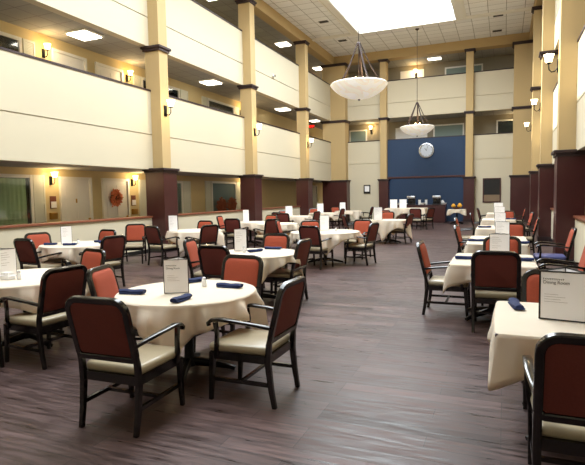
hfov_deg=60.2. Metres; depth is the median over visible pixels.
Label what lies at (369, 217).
dining chair
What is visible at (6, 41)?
blind
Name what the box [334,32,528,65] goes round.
trim
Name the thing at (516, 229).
dining chair
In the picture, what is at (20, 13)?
ceiling
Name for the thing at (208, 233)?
dining chair
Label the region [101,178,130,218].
door
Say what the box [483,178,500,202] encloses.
notice board
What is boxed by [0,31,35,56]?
window
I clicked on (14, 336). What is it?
dining table
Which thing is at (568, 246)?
dining chair
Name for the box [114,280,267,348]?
tablecloth
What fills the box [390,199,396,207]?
menu stand
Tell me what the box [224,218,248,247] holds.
dining chair
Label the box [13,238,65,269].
dining chair
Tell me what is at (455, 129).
window
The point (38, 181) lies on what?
shutter
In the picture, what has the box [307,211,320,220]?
dining chair
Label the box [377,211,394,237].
dining chair
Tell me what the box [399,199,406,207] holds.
menu stand
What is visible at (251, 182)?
column
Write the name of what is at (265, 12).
trim
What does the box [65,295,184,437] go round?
dining chair
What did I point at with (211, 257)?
dining chair
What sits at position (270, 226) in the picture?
dining chair
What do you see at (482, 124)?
wall
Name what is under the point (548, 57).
wall sconce
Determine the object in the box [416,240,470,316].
dining chair
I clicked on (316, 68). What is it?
ceiling light
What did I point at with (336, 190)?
column
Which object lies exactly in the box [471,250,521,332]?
dining chair
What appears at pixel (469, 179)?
column
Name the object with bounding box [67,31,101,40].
diffuser
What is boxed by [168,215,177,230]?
menu stand
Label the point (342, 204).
menu stand
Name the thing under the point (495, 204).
menu stand
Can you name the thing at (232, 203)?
flower arrangement
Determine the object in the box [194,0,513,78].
ceiling
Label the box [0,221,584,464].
floor
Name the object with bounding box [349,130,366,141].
window
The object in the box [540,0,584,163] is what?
wall
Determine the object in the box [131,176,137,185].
wall sconce
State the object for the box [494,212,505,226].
menu stand
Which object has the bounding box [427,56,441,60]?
ceiling light
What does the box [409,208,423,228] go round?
dining chair
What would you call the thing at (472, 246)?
tablecloth
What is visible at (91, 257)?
dining chair
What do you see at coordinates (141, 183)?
shutter
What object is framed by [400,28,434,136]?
pendant light
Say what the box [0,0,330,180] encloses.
wall
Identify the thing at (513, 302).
napkin
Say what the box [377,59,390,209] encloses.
column
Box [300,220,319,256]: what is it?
dining chair
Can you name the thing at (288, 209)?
menu stand
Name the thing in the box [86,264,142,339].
dining chair
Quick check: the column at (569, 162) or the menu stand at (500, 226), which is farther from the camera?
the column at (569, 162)
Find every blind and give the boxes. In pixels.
[0,35,17,50]
[143,80,177,97]
[177,183,181,213]
[209,101,232,112]
[213,183,234,210]
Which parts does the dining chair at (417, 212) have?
panel, frame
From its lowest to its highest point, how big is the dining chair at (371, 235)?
0.959 m
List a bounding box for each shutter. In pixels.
[22,38,35,56]
[32,175,46,222]
[133,74,140,86]
[138,180,146,215]
[180,89,187,99]
[183,181,191,212]
[201,96,206,105]
[205,181,211,211]
[234,106,238,114]
[236,182,240,209]
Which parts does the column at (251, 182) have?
crown moulding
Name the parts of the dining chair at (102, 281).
frame, backrest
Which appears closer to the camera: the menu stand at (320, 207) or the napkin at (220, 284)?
the napkin at (220, 284)
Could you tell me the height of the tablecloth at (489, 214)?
0.487 m
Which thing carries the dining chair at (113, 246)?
on the floor
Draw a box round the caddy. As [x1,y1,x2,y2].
[0,272,15,279]
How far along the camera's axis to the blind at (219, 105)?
21.96 m
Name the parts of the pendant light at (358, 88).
rod, lamp shade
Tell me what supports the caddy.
on the tablecloth at (27, 287)
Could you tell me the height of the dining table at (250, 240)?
0.742 m
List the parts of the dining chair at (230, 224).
panel, frame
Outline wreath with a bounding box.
[109,188,123,206]
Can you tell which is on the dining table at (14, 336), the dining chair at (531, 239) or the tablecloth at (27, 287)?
the tablecloth at (27, 287)
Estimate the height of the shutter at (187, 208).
1.430 m
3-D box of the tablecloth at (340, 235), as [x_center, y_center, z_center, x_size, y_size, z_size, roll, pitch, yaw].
[0.777,0.227,11.886,1.724,0.516,1.707,-4,5,-36]
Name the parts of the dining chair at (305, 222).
frame, backrest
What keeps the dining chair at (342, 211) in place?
on the floor
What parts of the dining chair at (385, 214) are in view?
backrest, frame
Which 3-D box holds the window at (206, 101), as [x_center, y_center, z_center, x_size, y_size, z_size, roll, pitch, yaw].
[-3.073,-5.039,21.977,0.050,1.250,3.100,1,5,23]
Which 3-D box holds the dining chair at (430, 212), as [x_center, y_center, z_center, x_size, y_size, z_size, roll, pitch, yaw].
[5.971,-0.631,22.612,0.583,0.959,0.669,-4,5,-39]
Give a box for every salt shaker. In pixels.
[17,271,21,278]
[202,277,206,286]
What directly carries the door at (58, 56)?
in the wall at (275, 193)
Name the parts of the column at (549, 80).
crown moulding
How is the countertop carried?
on the cabinet
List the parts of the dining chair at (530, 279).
leg, frame, backrest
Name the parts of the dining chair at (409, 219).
frame, panel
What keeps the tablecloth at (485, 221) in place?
on the dining table
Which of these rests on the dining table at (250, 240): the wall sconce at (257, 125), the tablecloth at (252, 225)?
the tablecloth at (252, 225)
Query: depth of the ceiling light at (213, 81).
19.05 m
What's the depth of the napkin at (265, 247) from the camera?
8.01 m
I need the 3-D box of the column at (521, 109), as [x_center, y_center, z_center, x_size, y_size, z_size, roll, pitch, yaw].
[12.316,-5.197,26.369,1.790,9.290,1.010,1,5,23]
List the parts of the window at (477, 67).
pane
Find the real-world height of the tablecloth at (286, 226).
0.549 m
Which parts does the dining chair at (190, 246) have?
leg, frame, backrest, seat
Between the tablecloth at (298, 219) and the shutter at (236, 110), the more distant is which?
the shutter at (236, 110)
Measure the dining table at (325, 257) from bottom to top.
0.742 m
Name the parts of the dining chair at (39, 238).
frame, backrest, seat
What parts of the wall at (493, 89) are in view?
chair rail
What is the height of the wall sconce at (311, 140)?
0.448 m
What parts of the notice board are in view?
tan panel, black panel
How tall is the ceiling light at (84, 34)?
0.082 m
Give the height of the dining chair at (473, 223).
0.959 m
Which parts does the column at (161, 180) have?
crown moulding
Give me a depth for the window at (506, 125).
28.69 m
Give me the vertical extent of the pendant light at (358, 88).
5.625 m
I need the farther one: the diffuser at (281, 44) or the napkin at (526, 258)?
the diffuser at (281, 44)
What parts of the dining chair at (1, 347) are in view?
leg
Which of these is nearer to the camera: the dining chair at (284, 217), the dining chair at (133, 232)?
the dining chair at (133, 232)
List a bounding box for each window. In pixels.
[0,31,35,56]
[0,174,46,225]
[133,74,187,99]
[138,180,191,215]
[201,96,238,114]
[205,181,240,211]
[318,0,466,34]
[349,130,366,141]
[400,69,423,78]
[433,123,463,136]
[445,63,482,74]
[496,119,512,132]
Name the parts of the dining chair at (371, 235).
leg, armrest, seat, seat frame, leg, frame, panel, leg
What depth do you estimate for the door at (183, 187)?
19.22 m
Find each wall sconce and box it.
[42,43,50,57]
[49,172,57,184]
[126,70,132,81]
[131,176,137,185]
[164,99,174,116]
[254,124,261,135]
[307,139,313,147]
[531,99,540,111]
[543,53,558,72]
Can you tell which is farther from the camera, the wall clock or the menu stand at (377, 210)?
the wall clock
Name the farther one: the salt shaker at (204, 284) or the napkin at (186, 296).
the salt shaker at (204, 284)
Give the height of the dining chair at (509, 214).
0.959 m
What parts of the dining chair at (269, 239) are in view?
leg, backrest, frame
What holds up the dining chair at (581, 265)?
on the floor
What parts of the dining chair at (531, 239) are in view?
leg, frame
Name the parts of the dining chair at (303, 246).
leg, leg, seat frame, seat, leg, frame, panel, leg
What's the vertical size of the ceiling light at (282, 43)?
0.082 m
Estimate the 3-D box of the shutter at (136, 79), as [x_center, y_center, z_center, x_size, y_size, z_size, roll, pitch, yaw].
[-5.203,-4.651,16.910,0.040,1.210,0.340,1,5,23]
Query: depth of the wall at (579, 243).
10.21 m
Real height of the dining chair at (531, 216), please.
0.959 m
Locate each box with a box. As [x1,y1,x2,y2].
[49,212,57,218]
[132,209,137,213]
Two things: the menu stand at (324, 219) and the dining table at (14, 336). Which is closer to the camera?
the dining table at (14, 336)
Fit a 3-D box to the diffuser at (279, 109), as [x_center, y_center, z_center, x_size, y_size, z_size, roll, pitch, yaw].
[-0.484,-6.199,25.474,0.620,0.035,0.620,1,5,23]
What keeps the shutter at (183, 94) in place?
attached to the door at (139, 81)
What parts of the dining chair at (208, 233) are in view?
panel, frame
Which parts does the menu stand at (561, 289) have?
edge frame, edge frame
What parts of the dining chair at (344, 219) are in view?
frame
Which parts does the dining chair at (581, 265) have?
armrest, armrest, backrest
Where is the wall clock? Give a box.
[418,143,433,157]
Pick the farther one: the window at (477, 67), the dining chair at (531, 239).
the window at (477, 67)
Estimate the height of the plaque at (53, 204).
0.340 m
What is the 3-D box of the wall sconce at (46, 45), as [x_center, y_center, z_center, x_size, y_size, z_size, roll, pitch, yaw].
[-6.542,-4.832,13.423,0.255,0.345,0.187,1,5,23]
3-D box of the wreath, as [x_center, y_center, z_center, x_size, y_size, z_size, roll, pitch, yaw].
[-5.576,-1.097,15.960,0.166,0.600,0.628,1,5,23]
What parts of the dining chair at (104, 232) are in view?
backrest, frame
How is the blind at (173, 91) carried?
attached to the door at (139, 81)
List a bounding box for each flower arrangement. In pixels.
[216,197,226,210]
[227,197,236,209]
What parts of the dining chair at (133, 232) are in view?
seat frame, seat, backrest, frame, leg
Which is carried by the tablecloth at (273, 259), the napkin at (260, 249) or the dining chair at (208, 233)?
the napkin at (260, 249)
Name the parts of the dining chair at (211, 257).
panel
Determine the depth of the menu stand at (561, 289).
3.28 m
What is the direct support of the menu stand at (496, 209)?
on the tablecloth at (485, 221)
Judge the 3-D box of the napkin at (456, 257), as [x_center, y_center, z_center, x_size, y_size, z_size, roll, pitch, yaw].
[2.228,0.317,6.429,0.304,0.043,0.079,0,4,18]
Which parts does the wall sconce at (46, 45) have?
lamp shade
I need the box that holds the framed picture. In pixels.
[364,185,369,193]
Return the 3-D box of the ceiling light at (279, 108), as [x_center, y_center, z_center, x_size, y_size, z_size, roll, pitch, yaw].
[-0.484,-6.223,25.472,0.680,0.082,0.680,1,5,23]
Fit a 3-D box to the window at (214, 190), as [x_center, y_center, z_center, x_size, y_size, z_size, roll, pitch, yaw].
[-2.973,-1.496,22.329,0.050,1.510,3.200,1,5,23]
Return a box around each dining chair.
[0,264,87,369]
[0,303,4,367]
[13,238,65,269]
[24,232,66,265]
[59,248,105,329]
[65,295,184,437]
[76,229,115,270]
[79,235,125,286]
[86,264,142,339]
[124,224,146,263]
[144,226,179,265]
[183,238,209,279]
[185,220,212,255]
[185,224,218,246]
[193,254,263,351]
[197,245,229,279]
[206,276,305,409]
[216,216,232,240]
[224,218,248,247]
[253,218,279,247]
[256,215,276,233]
[260,238,311,299]
[262,233,289,293]
[275,220,299,249]
[276,213,293,221]
[299,225,333,269]
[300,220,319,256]
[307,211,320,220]
[309,208,319,221]
[329,208,344,228]
[331,207,339,223]
[341,214,352,229]
[344,219,371,259]
[344,222,378,265]
[359,207,373,219]
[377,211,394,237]
[389,213,413,243]
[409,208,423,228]
[416,208,434,229]
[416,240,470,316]
[454,217,475,252]
[454,224,467,252]
[469,213,480,235]
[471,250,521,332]
[476,208,485,224]
[481,236,520,305]
[505,211,514,217]
[510,223,527,240]
[515,208,526,222]
[516,212,533,235]
[521,269,543,409]
[522,332,584,464]
[525,217,539,253]
[533,227,576,268]
[536,246,584,271]
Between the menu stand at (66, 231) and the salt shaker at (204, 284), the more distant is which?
the menu stand at (66, 231)
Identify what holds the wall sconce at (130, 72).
attached to the wall at (275, 193)
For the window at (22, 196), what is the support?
in the wall at (275, 193)
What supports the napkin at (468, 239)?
on the tablecloth at (472, 246)
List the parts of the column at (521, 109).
crown moulding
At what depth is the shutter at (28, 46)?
13.03 m
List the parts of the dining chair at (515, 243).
backrest, frame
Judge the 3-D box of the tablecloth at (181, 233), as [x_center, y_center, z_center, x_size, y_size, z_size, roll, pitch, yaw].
[-2.515,0.211,13.029,1.540,0.536,1.502,-3,5,-27]
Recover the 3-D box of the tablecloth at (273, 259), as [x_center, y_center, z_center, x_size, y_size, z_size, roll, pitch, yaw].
[-0.558,0.510,7.673,1.431,0.419,1.435,3,6,41]
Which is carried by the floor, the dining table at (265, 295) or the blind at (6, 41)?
the dining table at (265, 295)
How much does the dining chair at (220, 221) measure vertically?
0.959 m
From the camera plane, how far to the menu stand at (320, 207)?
24.05 m
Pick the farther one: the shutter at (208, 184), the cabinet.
the cabinet
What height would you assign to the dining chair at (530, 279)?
0.959 m
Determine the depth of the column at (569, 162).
10.73 m
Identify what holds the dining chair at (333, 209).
on the floor
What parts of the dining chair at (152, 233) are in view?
leg, panel, frame, leg, seat frame, seat, armrest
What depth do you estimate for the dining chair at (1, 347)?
4.82 m
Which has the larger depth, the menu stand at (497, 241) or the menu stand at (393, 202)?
the menu stand at (393, 202)
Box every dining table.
[2,311,63,346]
[177,337,235,382]
[248,230,261,244]
[263,293,275,298]
[308,254,343,264]
[376,234,400,243]
[449,265,537,320]
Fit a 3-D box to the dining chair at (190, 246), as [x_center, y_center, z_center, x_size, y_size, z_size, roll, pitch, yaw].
[-1.299,0.575,7.854,0.669,0.959,0.583,0,4,8]
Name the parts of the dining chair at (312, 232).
panel, frame, seat, seat frame, leg, leg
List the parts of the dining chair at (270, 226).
armrest, panel, frame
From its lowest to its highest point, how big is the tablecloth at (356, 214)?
0.521 m
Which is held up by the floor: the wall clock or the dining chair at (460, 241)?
the dining chair at (460, 241)
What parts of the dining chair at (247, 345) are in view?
leg, armrest, leg, seat, seat frame, armrest, leg, frame, panel, leg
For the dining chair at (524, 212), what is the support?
on the floor
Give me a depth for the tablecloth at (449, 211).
25.71 m
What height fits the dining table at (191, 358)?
0.742 m
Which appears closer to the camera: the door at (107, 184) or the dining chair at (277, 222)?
the dining chair at (277, 222)
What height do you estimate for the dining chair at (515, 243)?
0.959 m
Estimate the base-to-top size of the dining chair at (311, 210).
0.959 m
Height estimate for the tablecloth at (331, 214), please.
0.506 m
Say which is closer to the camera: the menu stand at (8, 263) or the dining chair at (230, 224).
the menu stand at (8, 263)
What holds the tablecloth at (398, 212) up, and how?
on the dining table
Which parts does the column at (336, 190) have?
crown moulding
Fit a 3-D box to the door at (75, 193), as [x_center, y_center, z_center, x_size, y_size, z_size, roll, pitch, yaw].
[-6.201,-0.477,14.576,0.100,2.240,1.180,1,5,23]
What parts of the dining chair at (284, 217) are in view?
panel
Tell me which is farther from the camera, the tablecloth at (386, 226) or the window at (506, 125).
the window at (506, 125)
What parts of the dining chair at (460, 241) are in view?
frame, backrest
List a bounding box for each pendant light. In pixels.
[330,0,387,100]
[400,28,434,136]
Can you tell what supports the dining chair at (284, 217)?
on the floor
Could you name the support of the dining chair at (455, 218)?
on the floor
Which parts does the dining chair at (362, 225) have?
seat, backrest, frame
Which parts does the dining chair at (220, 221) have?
backrest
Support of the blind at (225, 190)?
attached to the window at (214, 190)
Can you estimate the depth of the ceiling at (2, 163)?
14.25 m
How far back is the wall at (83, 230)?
12.99 m
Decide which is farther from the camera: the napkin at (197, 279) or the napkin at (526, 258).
the napkin at (526, 258)
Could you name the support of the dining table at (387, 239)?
on the floor
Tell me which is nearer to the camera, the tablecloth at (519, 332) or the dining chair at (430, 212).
the tablecloth at (519, 332)
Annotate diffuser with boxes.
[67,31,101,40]
[200,80,221,85]
[275,108,289,110]
[276,42,290,46]
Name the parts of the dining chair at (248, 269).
leg, leg, backrest, frame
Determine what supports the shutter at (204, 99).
attached to the window at (206, 101)
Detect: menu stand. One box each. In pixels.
[0,248,16,274]
[60,226,71,243]
[163,257,188,293]
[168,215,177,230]
[234,228,246,250]
[243,210,248,221]
[285,206,292,215]
[317,203,323,212]
[320,215,328,229]
[340,202,345,210]
[374,207,381,219]
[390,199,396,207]
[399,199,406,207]
[489,233,509,250]
[494,203,502,206]
[494,207,504,218]
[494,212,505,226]
[495,221,509,233]
[538,267,584,322]
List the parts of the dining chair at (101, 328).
leg, panel, frame, seat frame, leg, seat, leg, armrest, leg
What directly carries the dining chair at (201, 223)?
on the floor
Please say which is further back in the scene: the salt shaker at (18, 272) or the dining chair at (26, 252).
the dining chair at (26, 252)
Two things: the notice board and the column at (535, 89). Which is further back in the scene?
the notice board
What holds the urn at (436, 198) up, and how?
on the cabinet
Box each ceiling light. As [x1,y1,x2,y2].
[65,28,103,40]
[198,78,222,85]
[274,41,291,46]
[274,107,291,110]
[312,66,321,70]
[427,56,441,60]
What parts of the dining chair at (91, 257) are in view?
backrest, frame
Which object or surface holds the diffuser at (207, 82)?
attached to the ceiling light at (213, 81)
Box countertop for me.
[397,204,447,205]
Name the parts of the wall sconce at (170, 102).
lamp shade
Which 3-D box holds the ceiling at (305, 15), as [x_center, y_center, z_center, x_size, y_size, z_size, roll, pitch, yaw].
[0.866,-9.206,12.406,11.500,0.200,34.850,1,5,23]
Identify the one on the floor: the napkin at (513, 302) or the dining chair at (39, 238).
the dining chair at (39, 238)
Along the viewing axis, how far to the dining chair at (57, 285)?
4.88 m
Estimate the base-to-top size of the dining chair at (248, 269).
0.959 m
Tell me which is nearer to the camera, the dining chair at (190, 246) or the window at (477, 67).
the dining chair at (190, 246)
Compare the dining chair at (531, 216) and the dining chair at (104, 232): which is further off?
the dining chair at (531, 216)
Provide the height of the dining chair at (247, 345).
0.959 m
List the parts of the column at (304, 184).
crown moulding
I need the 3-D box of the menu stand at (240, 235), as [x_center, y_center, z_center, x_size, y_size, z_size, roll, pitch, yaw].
[-0.815,0.111,7.934,0.195,0.340,0.169,-1,4,-3]
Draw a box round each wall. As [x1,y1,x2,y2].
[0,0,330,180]
[0,20,322,221]
[0,206,300,269]
[348,54,513,140]
[348,67,513,220]
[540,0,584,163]
[550,208,584,265]
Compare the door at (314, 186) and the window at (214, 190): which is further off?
the door at (314, 186)
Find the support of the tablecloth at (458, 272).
on the dining table at (490, 308)
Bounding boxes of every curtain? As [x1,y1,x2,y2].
[0,177,30,223]
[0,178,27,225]
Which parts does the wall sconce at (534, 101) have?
lamp shade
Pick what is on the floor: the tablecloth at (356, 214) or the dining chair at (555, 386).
the dining chair at (555, 386)
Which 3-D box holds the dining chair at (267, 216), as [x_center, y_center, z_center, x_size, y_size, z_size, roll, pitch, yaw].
[-0.896,-0.109,17.113,0.583,0.959,0.669,2,5,38]
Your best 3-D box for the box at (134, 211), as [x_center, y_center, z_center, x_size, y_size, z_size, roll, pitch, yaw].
[-5.258,-0.699,16.838,0.090,0.180,0.220,1,5,23]
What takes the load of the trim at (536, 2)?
attached to the ceiling at (305, 15)
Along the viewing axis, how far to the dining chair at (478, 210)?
20.86 m
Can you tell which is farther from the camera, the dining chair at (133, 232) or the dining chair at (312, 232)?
the dining chair at (133, 232)
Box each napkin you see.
[119,289,145,293]
[170,293,191,302]
[189,277,201,282]
[216,282,243,287]
[247,248,262,251]
[264,246,281,248]
[455,256,470,258]
[468,239,483,240]
[508,297,524,309]
[521,257,534,260]
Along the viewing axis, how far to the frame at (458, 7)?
23.18 m
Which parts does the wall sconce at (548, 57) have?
lamp shade, arm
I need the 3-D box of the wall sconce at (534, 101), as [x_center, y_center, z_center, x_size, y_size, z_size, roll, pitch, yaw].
[7.861,-4.102,16.326,0.293,0.397,0.215,1,5,23]
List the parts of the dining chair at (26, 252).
panel, frame, seat, armrest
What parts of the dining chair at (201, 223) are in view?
backrest, frame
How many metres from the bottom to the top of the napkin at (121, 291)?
0.044 m
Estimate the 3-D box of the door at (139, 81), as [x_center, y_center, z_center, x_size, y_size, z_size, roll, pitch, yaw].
[-4.660,-4.734,18.193,0.050,1.250,3.130,1,5,23]
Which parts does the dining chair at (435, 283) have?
frame, leg, backrest, leg, armrest, armrest, seat frame, seat, leg, leg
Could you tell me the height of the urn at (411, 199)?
0.500 m
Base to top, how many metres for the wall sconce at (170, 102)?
0.448 m
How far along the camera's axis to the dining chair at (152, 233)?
11.93 m
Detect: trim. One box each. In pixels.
[254,0,333,64]
[312,6,532,40]
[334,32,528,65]
[529,0,542,39]
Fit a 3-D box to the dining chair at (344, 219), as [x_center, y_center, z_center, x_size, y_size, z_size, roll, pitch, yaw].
[1.983,-0.123,16.615,0.669,0.959,0.583,-2,4,-7]
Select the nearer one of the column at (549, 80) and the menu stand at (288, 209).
the column at (549, 80)
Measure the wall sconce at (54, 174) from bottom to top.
0.345 m
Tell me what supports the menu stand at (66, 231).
on the tablecloth at (70, 253)
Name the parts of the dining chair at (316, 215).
panel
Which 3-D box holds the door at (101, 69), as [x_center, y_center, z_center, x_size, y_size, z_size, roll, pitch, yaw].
[-5.662,-4.162,15.750,0.100,2.020,1.180,1,5,23]
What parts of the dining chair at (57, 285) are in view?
leg, armrest, seat, seat frame, leg, leg, frame, panel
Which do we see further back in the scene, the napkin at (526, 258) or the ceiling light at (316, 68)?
the ceiling light at (316, 68)
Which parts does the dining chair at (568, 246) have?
seat, armrest, seat frame, armrest, leg, backrest, frame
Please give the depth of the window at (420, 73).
30.46 m
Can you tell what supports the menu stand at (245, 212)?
on the tablecloth at (252, 225)
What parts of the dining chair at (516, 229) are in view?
backrest, frame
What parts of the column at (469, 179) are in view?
crown moulding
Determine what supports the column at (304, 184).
on the floor
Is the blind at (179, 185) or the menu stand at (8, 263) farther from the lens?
the blind at (179, 185)
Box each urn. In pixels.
[407,196,415,204]
[432,195,441,204]
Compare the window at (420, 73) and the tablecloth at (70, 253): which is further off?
the window at (420, 73)
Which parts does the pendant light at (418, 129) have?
lamp shade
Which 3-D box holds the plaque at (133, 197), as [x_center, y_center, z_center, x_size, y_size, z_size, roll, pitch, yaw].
[-5.296,-1.067,16.813,0.030,0.340,0.200,1,5,23]
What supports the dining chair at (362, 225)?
on the floor
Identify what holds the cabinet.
on the floor
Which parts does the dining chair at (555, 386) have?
armrest, leg, leg, seat, seat frame, frame, panel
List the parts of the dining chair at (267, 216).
backrest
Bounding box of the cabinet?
[397,204,447,222]
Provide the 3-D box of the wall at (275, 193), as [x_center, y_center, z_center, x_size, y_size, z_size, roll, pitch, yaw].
[-4.666,-4.557,18.443,0.150,9.760,41.000,1,5,23]
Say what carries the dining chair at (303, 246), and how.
on the floor
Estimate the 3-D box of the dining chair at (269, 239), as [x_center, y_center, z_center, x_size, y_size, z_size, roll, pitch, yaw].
[-0.407,0.516,8.445,0.583,0.959,0.669,1,5,28]
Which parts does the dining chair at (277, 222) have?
backrest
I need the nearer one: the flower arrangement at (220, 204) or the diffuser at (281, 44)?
the flower arrangement at (220, 204)
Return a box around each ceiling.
[0,0,512,129]
[0,161,321,182]
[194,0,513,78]
[263,0,533,56]
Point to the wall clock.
(426, 150)
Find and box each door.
[50,48,86,70]
[58,176,93,221]
[94,62,123,81]
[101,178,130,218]
[313,185,316,207]
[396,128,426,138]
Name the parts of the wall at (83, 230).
baseboard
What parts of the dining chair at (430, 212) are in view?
panel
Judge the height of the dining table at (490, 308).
0.742 m
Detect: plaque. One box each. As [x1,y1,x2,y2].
[50,196,56,208]
[131,195,135,205]
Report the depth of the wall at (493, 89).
28.38 m
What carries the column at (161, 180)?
on the floor
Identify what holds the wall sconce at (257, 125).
attached to the column at (251, 182)
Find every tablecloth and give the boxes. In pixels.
[0,268,90,328]
[36,241,120,264]
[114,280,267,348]
[165,229,224,253]
[207,248,302,282]
[240,221,264,232]
[255,222,299,234]
[289,229,363,254]
[290,215,312,224]
[308,212,338,223]
[335,210,362,218]
[371,219,412,240]
[384,208,427,218]
[442,253,537,293]
[447,209,466,215]
[464,236,529,254]
[475,225,494,235]
[480,218,515,224]
[486,212,493,217]
[487,301,584,390]
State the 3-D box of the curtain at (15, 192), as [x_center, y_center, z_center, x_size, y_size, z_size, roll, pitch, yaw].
[-7.313,-0.683,12.036,0.004,1.300,2.440,1,5,23]
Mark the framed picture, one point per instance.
(366, 187)
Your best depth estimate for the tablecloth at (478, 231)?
11.73 m
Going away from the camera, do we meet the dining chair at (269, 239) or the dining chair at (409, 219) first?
the dining chair at (269, 239)
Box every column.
[140,0,179,251]
[235,0,263,235]
[293,40,313,214]
[320,62,350,220]
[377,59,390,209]
[462,48,475,221]
[509,39,532,221]
[528,5,542,228]
[536,0,558,240]
[551,0,584,265]
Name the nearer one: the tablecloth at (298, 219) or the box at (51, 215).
the box at (51, 215)
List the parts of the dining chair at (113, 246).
seat, frame, panel, seat frame, leg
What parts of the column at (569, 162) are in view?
crown moulding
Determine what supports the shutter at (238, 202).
attached to the window at (214, 190)
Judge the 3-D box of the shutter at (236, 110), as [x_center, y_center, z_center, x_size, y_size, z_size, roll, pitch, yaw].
[-2.557,-5.159,23.219,0.040,1.210,0.400,1,5,23]
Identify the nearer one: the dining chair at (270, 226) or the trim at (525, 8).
the dining chair at (270, 226)
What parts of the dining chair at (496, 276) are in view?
leg, seat frame, seat, panel, frame, leg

